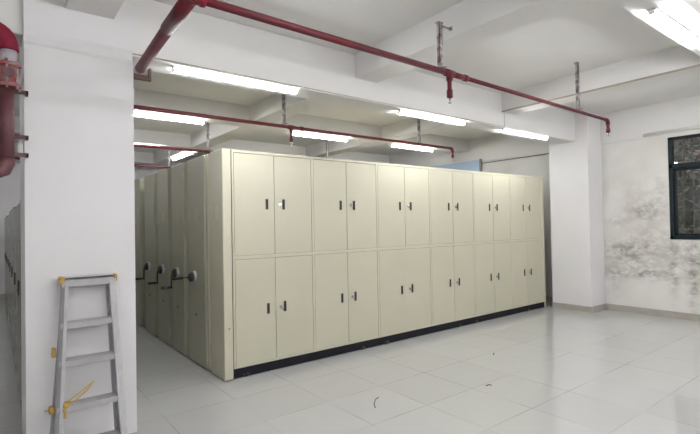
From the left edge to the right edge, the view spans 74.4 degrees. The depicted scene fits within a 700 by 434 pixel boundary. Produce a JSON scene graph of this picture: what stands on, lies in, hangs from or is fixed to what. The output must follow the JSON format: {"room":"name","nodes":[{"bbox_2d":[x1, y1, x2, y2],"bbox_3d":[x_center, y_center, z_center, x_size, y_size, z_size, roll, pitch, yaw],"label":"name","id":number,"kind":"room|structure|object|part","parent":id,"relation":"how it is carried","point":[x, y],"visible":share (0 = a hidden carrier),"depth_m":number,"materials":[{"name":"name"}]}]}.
{"room":"archive storage room","nodes":[
{"label":"archive storage room","id":0,"kind":"room"},
{"bbox_2d":[19,0,136,433],"bbox_3d":[-2.068,-0.048,3.485,0.668,3.280,0.663,0,-1,-38],"label":"column","id":1,"kind":"structure","parent":0,"point":[77,195],"depth_m":3.20,"materials":[{"name":"white paint"}]},
{"bbox_2d":[0,22,28,177],"bbox_3d":[-2.341,-0.728,2.745,0.702,0.994,0.205,0,-1,-38],"label":"pipe","id":2,"kind":"object","parent":1,"relation":"attached to","point":[10,69],"visible":1,"depth_m":2.86,"materials":[{"name":"red metal"}]},
{"bbox_3d":[-2.169,-0.805,2.971,0.152,0.024,0.060,0,-1,-38],"label":"clamp arm","id":3,"kind":"part","parent":2,"relation":"part of"},
{"bbox_3d":[-2.161,-0.400,2.965,0.152,0.024,0.060,0,-1,-38],"label":"clamp arm","id":4,"kind":"part","parent":2,"relation":"part of"},
{"bbox_3d":[-2.163,-0.515,2.967,0.152,0.024,0.060,0,-1,-38],"label":"clamp arm","id":5,"kind":"part","parent":2,"relation":"part of"},
{"bbox_2d":[18,141,23,152],"bbox_3d":[-2.177,-0.456,3.049,0.030,0.085,0.060,0,-1,-38],"label":"junction box","id":6,"kind":"object","parent":1,"relation":"attached to","point":[20,143],"visible":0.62,"depth_m":3.03,"materials":[{"name":"white plastic"}]},
{"bbox_2d":[134,68,150,81],"bbox_3d":[-1.580,-1.089,3.510,0.120,0.095,0.030,0,-1,-38],"label":"bracket","id":7,"kind":"object","parent":1,"relation":"attached to","point":[141,77],"visible":1,"depth_m":3.52,"materials":[{"name":"brown"}]},
{"bbox_2d":[0,156,171,293],"bbox_3d":[-6.342,0.160,11.528,12.740,3.280,0.200,0,-1,-38],"label":"wall","id":8,"kind":"structure","parent":0,"point":[9,184],"depth_m":10.37,"materials":[{"name":"white paint"}]},
{"bbox_2d":[0,298,699,433],"bbox_3d":[-1.611,1.676,5.404,12.740,0.120,15.600,0,-1,-38],"label":"floor","id":9,"kind":"structure","parent":0,"point":[550,370],"depth_m":4.30,"materials":[{"name":"tile"}]},
{"bbox_2d":[5,216,6,309],"bbox_3d":[-6.350,0.874,8.961,0.574,1.770,1.870,0,-1,-38],"label":"locker","id":10,"kind":"object","parent":9,"relation":"on","point":[6,216],"visible":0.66,"depth_m":8.46,"materials":[{"name":"grey metal"}]},
{"bbox_3d":[-6.704,0.855,8.983,0.020,1.700,0.462,0,-1,-38],"label":"door","id":11,"kind":"part","parent":10,"relation":"part of","materials":[{"name":"grey metal"}]},
{"bbox_3d":[-6.135,0.833,8.245,0.020,1.700,0.462,0,-1,-38],"label":"door","id":12,"kind":"part","parent":10,"relation":"part of","materials":[{"name":"grey metal"}]},
{"bbox_2d":[6,215,9,329],"bbox_3d":[-5.202,0.844,7.473,0.574,1.740,1.870,0,-1,-38],"label":"locker","id":13,"kind":"object","parent":9,"relation":"on","point":[7,218],"visible":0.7,"depth_m":7.09,"materials":[{"name":"grey metal"}]},
{"bbox_3d":[-5.556,0.825,7.494,0.020,1.670,0.462,0,-1,-38],"label":"door","id":14,"kind":"part","parent":13,"relation":"part of","materials":[{"name":"grey metal"}]},
{"bbox_3d":[-5.271,0.814,7.125,0.020,1.670,0.462,0,-1,-38],"label":"door","id":15,"kind":"part","parent":13,"relation":"part of","materials":[{"name":"grey metal"}]},
{"bbox_3d":[-4.987,0.803,6.756,0.020,1.670,0.462,0,-1,-38],"label":"door","id":16,"kind":"part","parent":13,"relation":"part of","materials":[{"name":"grey metal"}]},
{"bbox_2d":[9,207,14,356],"bbox_3d":[-4.055,0.784,5.984,0.574,1.770,1.870,0,-1,-38],"label":"locker","id":17,"kind":"object","parent":9,"relation":"on","point":[11,242],"visible":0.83,"depth_m":5.66,"materials":[{"name":"grey metal"}]},
{"bbox_3d":[-4.693,0.777,6.375,0.020,1.700,0.462,0,-1,-38],"label":"door","id":18,"kind":"part","parent":17,"relation":"part of","materials":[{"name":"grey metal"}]},
{"bbox_3d":[-4.409,0.765,6.006,0.020,1.700,0.462,0,-1,-38],"label":"door","id":19,"kind":"part","parent":17,"relation":"part of","materials":[{"name":"grey metal"}]},
{"bbox_3d":[-4.124,0.754,5.637,0.020,1.700,0.462,0,-1,-38],"label":"door","id":20,"kind":"part","parent":17,"relation":"part of","materials":[{"name":"grey metal"}]},
{"bbox_3d":[-3.840,0.743,5.268,0.020,1.700,0.462,0,-1,-38],"label":"door","id":21,"kind":"part","parent":17,"relation":"part of","materials":[{"name":"grey metal"}]},
{"bbox_2d":[13,203,21,415],"bbox_3d":[-2.906,0.754,4.494,0.574,1.740,1.874,0,-1,-38],"label":"locker","id":22,"kind":"object","parent":9,"relation":"on","point":[16,212],"visible":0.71,"depth_m":4.18,"materials":[{"name":"grey metal"}]},
{"bbox_3d":[-3.545,0.747,4.886,0.020,1.670,0.462,0,-1,-38],"label":"door","id":23,"kind":"part","parent":22,"relation":"part of","materials":[{"name":"grey metal"}]},
{"bbox_3d":[-3.261,0.736,4.517,0.020,1.670,0.462,0,-1,-38],"label":"door","id":24,"kind":"part","parent":22,"relation":"part of","materials":[{"name":"grey metal"}]},
{"bbox_3d":[-2.977,0.724,4.148,0.020,1.670,0.462,0,-1,-38],"label":"door","id":25,"kind":"part","parent":22,"relation":"part of","materials":[{"name":"grey metal"}]},
{"bbox_3d":[-2.692,0.713,3.779,0.020,1.670,0.462,0,-1,-38],"label":"door","id":26,"kind":"part","parent":22,"relation":"part of","materials":[{"name":"grey metal"}]},
{"bbox_2d":[44,273,127,433],"bbox_3d":[-1.737,0.988,3.021,0.454,1.182,0.402,0,-1,-38],"label":"step ladder","id":27,"kind":"object","parent":9,"relation":"on","point":[59,408],"visible":1,"depth_m":3.04,"materials":[{"name":"metal"}]},
{"bbox_3d":[-1.889,1.003,2.977,0.035,1.115,0.320,-1,-1,-14],"label":"rail","id":28,"kind":"part","parent":27,"relation":"part of","materials":[{"name":"metal"}]},
{"bbox_3d":[-1.842,1.002,2.934,0.058,1.155,0.401,-1,-1,-23],"label":"rail","id":29,"kind":"part","parent":27,"relation":"part of","materials":[{"name":"metal"}]},
{"bbox_3d":[-1.734,1.130,2.960,0.012,0.119,0.174,-2,-1,42],"label":"cord","id":30,"kind":"part","parent":27,"relation":"part of","materials":[{"name":"yellow fabric"}]},
{"bbox_3d":[-1.634,1.002,3.174,0.029,1.115,0.287,0,-1,-40],"label":"rail","id":31,"kind":"part","parent":27,"relation":"part of","materials":[{"name":"metal"}]},
{"bbox_3d":[-1.579,1.000,3.134,0.044,1.155,0.389,0,-1,-41],"label":"rail","id":32,"kind":"part","parent":27,"relation":"part of","materials":[{"name":"metal"}]},
{"bbox_2d":[134,178,144,325],"bbox_3d":[-1.043,0.533,8.977,5.826,2.260,0.610,0,-1,-38],"label":"shelving unit","id":33,"kind":"object","parent":9,"relation":"on","point":[138,183],"visible":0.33,"depth_m":7.03,"materials":[{"name":"beige metal"}]},
{"bbox_2d":[135,173,157,335],"bbox_3d":[-0.633,0.514,8.287,6.020,2.260,0.635,0,-1,-38],"label":"shelving unit","id":34,"kind":"object","parent":9,"relation":"on","point":[149,181],"visible":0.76,"depth_m":6.50,"materials":[{"name":"beige metal"}]},
{"bbox_3d":[-2.823,0.520,6.599,0.090,2.249,0.633,0,-1,-38],"label":"panel","id":35,"kind":"part","parent":34,"relation":"part of","materials":[{"name":"metal"}]},
{"bbox_2d":[148,168,171,344],"bbox_3d":[-0.227,0.498,7.760,6.020,2.260,0.615,0,-1,-38],"label":"shelving unit","id":36,"kind":"object","parent":9,"relation":"on","point":[163,176],"visible":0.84,"depth_m":5.99,"materials":[{"name":"beige metal"}]},
{"bbox_3d":[-2.417,0.504,6.073,0.090,2.249,0.613,0,-1,-38],"label":"panel","id":37,"kind":"part","parent":36,"relation":"part of","materials":[{"name":"metal"}]},
{"bbox_2d":[161,162,187,355],"bbox_3d":[0.147,0.484,7.275,6.020,2.260,0.590,0,-1,-38],"label":"shelving unit","id":38,"kind":"object","parent":9,"relation":"on","point":[178,288],"visible":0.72,"depth_m":5.51,"materials":[{"name":"beige metal"}]},
{"bbox_3d":[-2.168,0.836,5.455,0.127,0.034,0.035,0,-1,-38],"label":"crank handle","id":39,"kind":"part","parent":38,"relation":"part of","materials":[{"name":"black plastic"}]},
{"bbox_3d":[-2.043,0.490,5.588,0.090,2.249,0.588,0,-1,-38],"label":"panel","id":40,"kind":"part","parent":38,"relation":"part of","materials":[{"name":"metal"}]},
{"bbox_2d":[172,155,209,368],"bbox_3d":[0.537,0.469,6.770,6.020,2.260,0.667,0,-1,-38],"label":"shelving unit","id":41,"kind":"object","parent":9,"relation":"on","point":[196,168],"visible":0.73,"depth_m":5.00,"materials":[{"name":"beige metal"}]},
{"bbox_3d":[-1.908,0.681,5.115,0.127,0.034,0.035,0,-1,-38],"label":"crank handle","id":42,"kind":"part","parent":41,"relation":"part of","materials":[{"name":"black plastic"}]},
{"bbox_3d":[-1.654,0.475,5.082,0.090,2.249,0.665,0,-1,-38],"label":"panel","id":43,"kind":"part","parent":41,"relation":"part of","materials":[{"name":"metal"}]},
{"bbox_2d":[207,148,545,380],"bbox_3d":[0.955,0.454,6.389,5.826,2.263,0.421,0,-1,-38],"label":"tall cabinet","id":44,"kind":"object","parent":9,"relation":"on","point":[310,258],"visible":1,"depth_m":5.45,"materials":[{"name":"beige metal"}]},
{"bbox_3d":[-1.315,0.461,4.642,0.090,2.249,0.417,0,-1,-38],"label":"panel","id":45,"kind":"part","parent":44,"relation":"part of","materials":[{"name":"beige metal"}]},
{"bbox_3d":[-0.975,-0.127,4.699,0.442,1.024,0.018,0,-1,-38],"label":"door","id":46,"kind":"part","parent":44,"relation":"part of","materials":[{"name":"beige metal"}]},
{"bbox_3d":[-0.956,0.948,4.681,0.442,1.043,0.018,0,-1,-38],"label":"door","id":47,"kind":"part","parent":44,"relation":"part of","materials":[{"name":"beige metal"}]},
{"bbox_3d":[-0.847,0.943,4.763,0.030,0.108,0.020,0,-1,-38],"label":"handle","id":48,"kind":"part","parent":44,"relation":"part of","materials":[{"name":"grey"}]},
{"bbox_3d":[-0.711,-0.133,4.900,0.030,0.108,0.020,0,-1,-38],"label":"handle","id":49,"kind":"part","parent":44,"relation":"part of","materials":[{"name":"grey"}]},
{"bbox_3d":[-0.615,-0.129,4.976,0.454,1.024,0.018,0,-1,-38],"label":"door","id":50,"kind":"part","parent":44,"relation":"part of","materials":[{"name":"beige metal"}]},
{"bbox_3d":[-0.596,0.947,4.958,0.454,1.043,0.018,0,-1,-38],"label":"door","id":51,"kind":"part","parent":44,"relation":"part of","materials":[{"name":"beige metal"}]},
{"bbox_3d":[-0.227,-0.131,5.275,0.454,1.024,0.018,0,-1,-38],"label":"door","id":52,"kind":"part","parent":44,"relation":"part of","materials":[{"name":"beige metal"}]},
{"bbox_3d":[-0.208,0.944,5.257,0.454,1.043,0.018,0,-1,-38],"label":"door","id":53,"kind":"part","parent":44,"relation":"part of","materials":[{"name":"beige metal"}]},
{"bbox_3d":[0.137,-0.133,5.556,0.454,1.024,0.018,0,-1,-38],"label":"door","id":54,"kind":"part","parent":44,"relation":"part of","materials":[{"name":"beige metal"}]},
{"bbox_3d":[0.156,0.942,5.538,0.454,1.043,0.018,0,-1,-38],"label":"door","id":55,"kind":"part","parent":44,"relation":"part of","materials":[{"name":"beige metal"}]},
{"bbox_3d":[0.525,-0.135,5.855,0.454,1.024,0.018,0,-1,-38],"label":"door","id":56,"kind":"part","parent":44,"relation":"part of","materials":[{"name":"beige metal"}]},
{"bbox_3d":[0.547,0.940,5.833,0.454,1.043,0.018,0,-1,-36],"label":"door","id":57,"kind":"part","parent":44,"relation":"part of","materials":[{"name":"beige metal"}]},
{"bbox_3d":[0.889,-0.137,6.136,0.454,1.024,0.018,0,-1,-38],"label":"door","id":58,"kind":"part","parent":44,"relation":"part of","materials":[{"name":"beige metal"}]},
{"bbox_3d":[0.909,0.938,6.118,0.454,1.043,0.018,0,-1,-38],"label":"door","id":59,"kind":"part","parent":44,"relation":"part of","materials":[{"name":"beige metal"}]},
{"bbox_3d":[1.277,-0.139,6.435,0.454,1.024,0.018,0,-1,-38],"label":"door","id":60,"kind":"part","parent":44,"relation":"part of","materials":[{"name":"beige metal"}]},
{"bbox_3d":[1.297,0.936,6.418,0.454,1.043,0.018,0,-1,-38],"label":"door","id":61,"kind":"part","parent":44,"relation":"part of","materials":[{"name":"beige metal"}]},
{"bbox_3d":[1.642,-0.141,6.716,0.454,1.024,0.018,0,-1,-38],"label":"door","id":62,"kind":"part","parent":44,"relation":"part of","materials":[{"name":"beige metal"}]},
{"bbox_3d":[1.661,0.934,6.699,0.454,1.043,0.018,0,-1,-38],"label":"door","id":63,"kind":"part","parent":44,"relation":"part of","materials":[{"name":"beige metal"}]},
{"bbox_3d":[2.030,-0.143,7.015,0.454,1.024,0.018,0,-1,-38],"label":"door","id":64,"kind":"part","parent":44,"relation":"part of","materials":[{"name":"beige metal"}]},
{"bbox_3d":[2.049,0.932,6.997,0.454,1.043,0.018,0,-1,-38],"label":"door","id":65,"kind":"part","parent":44,"relation":"part of","materials":[{"name":"beige metal"}]},
{"bbox_3d":[2.394,-0.145,7.296,0.454,1.024,0.018,0,-1,-38],"label":"door","id":66,"kind":"part","parent":44,"relation":"part of","materials":[{"name":"beige metal"}]},
{"bbox_3d":[2.413,0.930,7.279,0.454,1.043,0.018,0,-1,-38],"label":"door","id":67,"kind":"part","parent":44,"relation":"part of","materials":[{"name":"beige metal"}]},
{"bbox_3d":[2.770,-0.147,7.586,0.423,1.024,0.018,0,-1,-38],"label":"door","id":68,"kind":"part","parent":44,"relation":"part of","materials":[{"name":"beige metal"}]},
{"bbox_3d":[2.789,0.928,7.568,0.423,1.043,0.018,0,-1,-38],"label":"door","id":69,"kind":"part","parent":44,"relation":"part of","materials":[{"name":"beige metal"}]},
{"bbox_3d":[3.110,-0.148,7.848,0.423,1.024,0.018,0,-1,-38],"label":"door","id":70,"kind":"part","parent":44,"relation":"part of","materials":[{"name":"beige metal"}]},
{"bbox_3d":[3.130,0.926,7.831,0.423,1.043,0.018,0,-1,-38],"label":"door","id":71,"kind":"part","parent":44,"relation":"part of","materials":[{"name":"beige metal"}]},
{"bbox_3d":[3.249,0.436,8.167,0.022,2.251,0.407,0,-1,-38],"label":"panel","id":72,"kind":"part","parent":44,"relation":"part of","materials":[{"name":"beige metal"}]},
{"bbox_2d":[14,0,699,169],"bbox_3d":[-1.673,-1.738,5.460,12.740,0.150,15.600,0,-1,-38],"label":"ceiling","id":73,"kind":"structure","parent":0,"point":[593,34],"depth_m":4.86,"materials":[{"name":"paint"}]},
{"bbox_2d":[168,150,170,165],"bbox_3d":[-3.667,-1.299,9.343,0.060,0.530,0.065,0,-1,-38],"label":"hanger","id":74,"kind":"object","parent":73,"relation":"hanging from","point":[168,150],"visible":0.55,"depth_m":9.33,"materials":[{"name":"metal"}]},
{"bbox_2d":[15,157,170,167],"bbox_3d":[-5.299,-0.995,8.072,4.180,0.040,0.041,0,-1,-38],"label":"pipe","id":75,"kind":"object","parent":74,"relation":"hanging from","point":[16,158],"visible":0.35,"depth_m":9.08,"materials":[{"name":"red metal"}]},
{"bbox_2d":[134,113,204,123],"bbox_3d":[-2.580,-1.362,6.328,1.180,0.042,0.040,0,-1,-38],"label":"lamp","id":76,"kind":"object","parent":73,"relation":"attached to","point":[135,114],"visible":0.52,"depth_m":6.36,"materials":[{"name":"white plastic"}]},
{"bbox_2d":[173,151,191,159],"bbox_3d":[-3.555,-1.288,9.754,0.040,0.042,1.180,0,-1,-38],"label":"lamp","id":77,"kind":"object","parent":73,"relation":"attached to","point":[190,152],"visible":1,"depth_m":9.69,"materials":[{"name":"white plastic"}]},
{"bbox_2d":[206,122,210,149],"bbox_3d":[-2.299,-1.354,7.470,0.060,0.530,0.065,0,-1,-38],"label":"hanger","id":78,"kind":"object","parent":73,"relation":"hanging from","point":[207,123],"visible":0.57,"depth_m":7.46,"materials":[{"name":"metal"}]},
{"bbox_2d":[15,134,209,152],"bbox_3d":[-3.907,-1.051,6.217,4.120,0.040,0.041,0,-1,-38],"label":"pipe","id":79,"kind":"object","parent":78,"relation":"hanging from","point":[135,145],"visible":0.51,"depth_m":7.08,"materials":[{"name":"red metal"}]},
{"bbox_2d":[281,94,287,124],"bbox_3d":[-0.815,-1.410,5.684,0.060,0.530,0.065,0,-1,-38],"label":"hanger","id":80,"kind":"object","parent":73,"relation":"hanging from","point":[283,96],"visible":0.55,"depth_m":5.68,"materials":[{"name":"metal"}]},
{"bbox_2d":[134,105,453,160],"bbox_3d":[-1.204,-1.013,5.369,7.365,0.252,0.053,0,-1,-38],"label":"pipe","id":81,"kind":"object","parent":80,"relation":"hanging from","point":[291,128],"visible":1,"depth_m":5.67,"materials":[{"name":"red metal"}]},
{"bbox_2d":[0,0,574,143],"bbox_3d":[-0.830,-1.462,4.320,12.280,0.470,0.280,0,-1,-38],"label":"ceiling beam","id":82,"kind":"structure","parent":73,"relation":"attached to","point":[202,40],"depth_m":4.47,"materials":[{"name":"paint"}]},
{"bbox_2d":[172,66,297,93],"bbox_3d":[-0.975,-1.207,4.100,1.180,0.042,0.040,0,-1,-38],"label":"lamp","id":83,"kind":"object","parent":82,"relation":"attached to","point":[177,69],"visible":1,"depth_m":4.04,"materials":[{"name":"white plastic"}]},
{"bbox_2d":[133,53,699,126],"bbox_3d":[2.063,-1.427,2.618,4.824,0.219,5.954,0,-1,-38],"label":"wire","id":84,"kind":"object","parent":82,"relation":"attached to","point":[698,65],"visible":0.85,"depth_m":4.97,"materials":[{"name":"beige"}]},
{"bbox_2d":[398,110,465,124],"bbox_3d":[1.032,-1.217,5.673,1.180,0.042,0.040,0,-1,-38],"label":"lamp","id":85,"kind":"object","parent":82,"relation":"attached to","point":[403,112],"visible":1,"depth_m":5.61,"materials":[{"name":"white plastic"}]},
{"bbox_2d":[501,129,547,139],"bbox_3d":[2.619,-1.226,6.858,1.180,0.042,0.040,0,-1,-38],"label":"lamp","id":86,"kind":"object","parent":82,"relation":"attached to","point":[503,130],"visible":1,"depth_m":6.81,"materials":[{"name":"white plastic"}]},
{"bbox_2d":[292,132,347,141],"bbox_3d":[-0.513,-1.373,7.921,1.180,0.042,0.040,0,-1,-38],"label":"lamp","id":87,"kind":"object","parent":73,"relation":"attached to","point":[293,133],"visible":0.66,"depth_m":7.89,"materials":[{"name":"white plastic"}]},
{"bbox_2d":[326,139,327,157],"bbox_3d":[-0.437,-1.364,8.904,0.060,0.530,0.065,0,-1,-38],"label":"hanger","id":88,"kind":"object","parent":73,"relation":"hanging from","point":[326,139],"visible":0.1,"depth_m":8.90,"materials":[{"name":"metal"}]},
{"bbox_2d":[390,144,432,150],"bbox_3d":[1.256,-1.383,9.247,1.180,0.042,0.040,0,-1,-38],"label":"lamp","id":89,"kind":"object","parent":73,"relation":"attached to","point":[392,145],"visible":1,"depth_m":9.20,"materials":[{"name":"white plastic"}]},
{"bbox_2d":[417,119,420,142],"bbox_3d":[1.074,-1.420,7.141,0.060,0.530,0.065,0,-1,-38],"label":"hanger","id":90,"kind":"object","parent":73,"relation":"hanging from","point":[418,120],"visible":0.55,"depth_m":7.13,"materials":[{"name":"metal"}]},
{"bbox_2d":[435,21,451,67],"bbox_3d":[0.775,-1.390,3.752,0.169,0.370,0.065,0,-1,-38],"label":"hanger","id":91,"kind":"object","parent":73,"relation":"attached to","point":[439,24],"visible":0.93,"depth_m":3.71,"materials":[{"name":"metal"}]},
{"bbox_2d":[135,0,609,135],"bbox_3d":[0.753,-1.059,4.546,5.202,0.287,1.363,0,-1,-39],"label":"pipe","id":92,"kind":"object","parent":91,"relation":"hanging from","point":[181,9],"visible":1,"depth_m":3.02,"materials":[{"name":"red metal"}]},
{"bbox_2d":[574,62,582,109],"bbox_3d":[2.574,-1.479,5.195,0.060,0.530,0.065,0,-1,-38],"label":"hanger","id":93,"kind":"object","parent":73,"relation":"hanging from","point":[577,84],"visible":0.96,"depth_m":5.19,"materials":[{"name":"metal"}]},
{"bbox_2d":[647,8,699,48],"bbox_3d":[2.664,-1.498,3.718,1.180,0.042,0.060,0,-1,-38],"label":"lamp","id":94,"kind":"object","parent":73,"relation":"attached to","point":[656,14],"visible":1,"depth_m":3.60,"materials":[{"name":"white plastic"}]},
{"bbox_2d":[549,111,605,306],"bbox_3d":[3.881,-0.083,7.898,0.500,3.280,0.660,0,-1,-38],"label":"column","id":95,"kind":"structure","parent":0,"point":[575,168],"depth_m":7.68,"materials":[{"name":"white paint"}]},
{"bbox_2d":[552,302,605,312],"bbox_3d":[3.903,1.509,7.858,0.500,0.095,0.674,0,-1,-38],"label":"baseboard","id":96,"kind":"structure","parent":95,"relation":"attached to","point":[597,308],"depth_m":7.65,"materials":[{"name":"beige tile"}]},
{"bbox_2d":[482,131,699,313],"bbox_3d":[3.308,-0.050,9.248,0.240,3.280,15.200,0,-1,-38],"label":"wall","id":97,"kind":"structure","parent":0,"point":[645,268],"depth_m":7.37,"materials":[{"name":"paint"}]},
{"bbox_2d":[432,159,481,171],"bbox_3d":[2.154,-0.434,10.489,0.042,1.530,2.045,0,-1,-38],"label":"sheet","id":98,"kind":"object","parent":97,"relation":"attached to","point":[475,165],"visible":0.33,"depth_m":9.98,"materials":[{"name":"blue metal"}]},
{"bbox_3d":[2.765,-0.458,9.697,0.042,1.530,0.045,0,-1,-38],"label":"edge rail","id":99,"kind":"part","parent":98,"relation":"part of","materials":[{"name":"grey metal"}]},
{"bbox_2d":[482,153,548,163],"bbox_3d":[3.305,-1.155,9.014,0.016,0.024,1.760,0,-1,-38],"label":"cable","id":100,"kind":"object","parent":97,"relation":"attached to","point":[547,153],"visible":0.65,"depth_m":9.05,"materials":[{"name":"grey plastic"}]},
{"bbox_2d":[388,96,699,166],"bbox_3d":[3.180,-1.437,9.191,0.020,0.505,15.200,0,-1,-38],"label":"ceiling beam","id":101,"kind":"structure","parent":97,"relation":"attached to","point":[630,124],"depth_m":7.70,"materials":[{"name":"paint"}]},
{"bbox_2d":[546,296,699,320],"bbox_3d":[3.236,1.542,9.144,0.014,0.095,15.200,0,-1,-38],"label":"baseboard","id":102,"kind":"structure","parent":97,"relation":"attached to","point":[665,313],"depth_m":7.21,"materials":[{"name":"beige tile"}]},
{"bbox_2d":[643,125,699,136],"bbox_3d":[5.386,-1.317,6.272,0.048,0.048,2.490,0,-1,-38],"label":"conduit","id":103,"kind":"object","parent":97,"relation":"attached to","point":[692,127],"visible":1,"depth_m":6.94,"materials":[{"name":"white plastic"}]},
{"bbox_2d":[668,133,699,239],"bbox_3d":[5.490,-0.457,6.351,0.187,1.550,1.830,0,-1,-38],"label":"window","id":104,"kind":"structure","parent":97,"relation":"in","point":[683,151],"depth_m":6.89,"materials":[{"name":"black metal"}]},
{"bbox_3d":[5.201,-0.234,6.652,0.030,1.015,0.880,0,-1,-38],"label":"sash","id":105,"kind":"part","parent":104,"relation":"part of","materials":[{"name":"black metal"}]},
{"bbox_3d":[5.443,-1.009,6.332,0.006,0.365,1.720,0,-1,-38],"label":"pane","id":106,"kind":"part","parent":104,"relation":"part of","materials":[{"name":"clear glass"}]},
{"bbox_3d":[5.201,-0.234,6.652,0.006,0.945,0.810,0,-1,-38],"label":"pane","id":107,"kind":"part","parent":104,"relation":"part of","materials":[{"name":"clear glass"}]}
]}

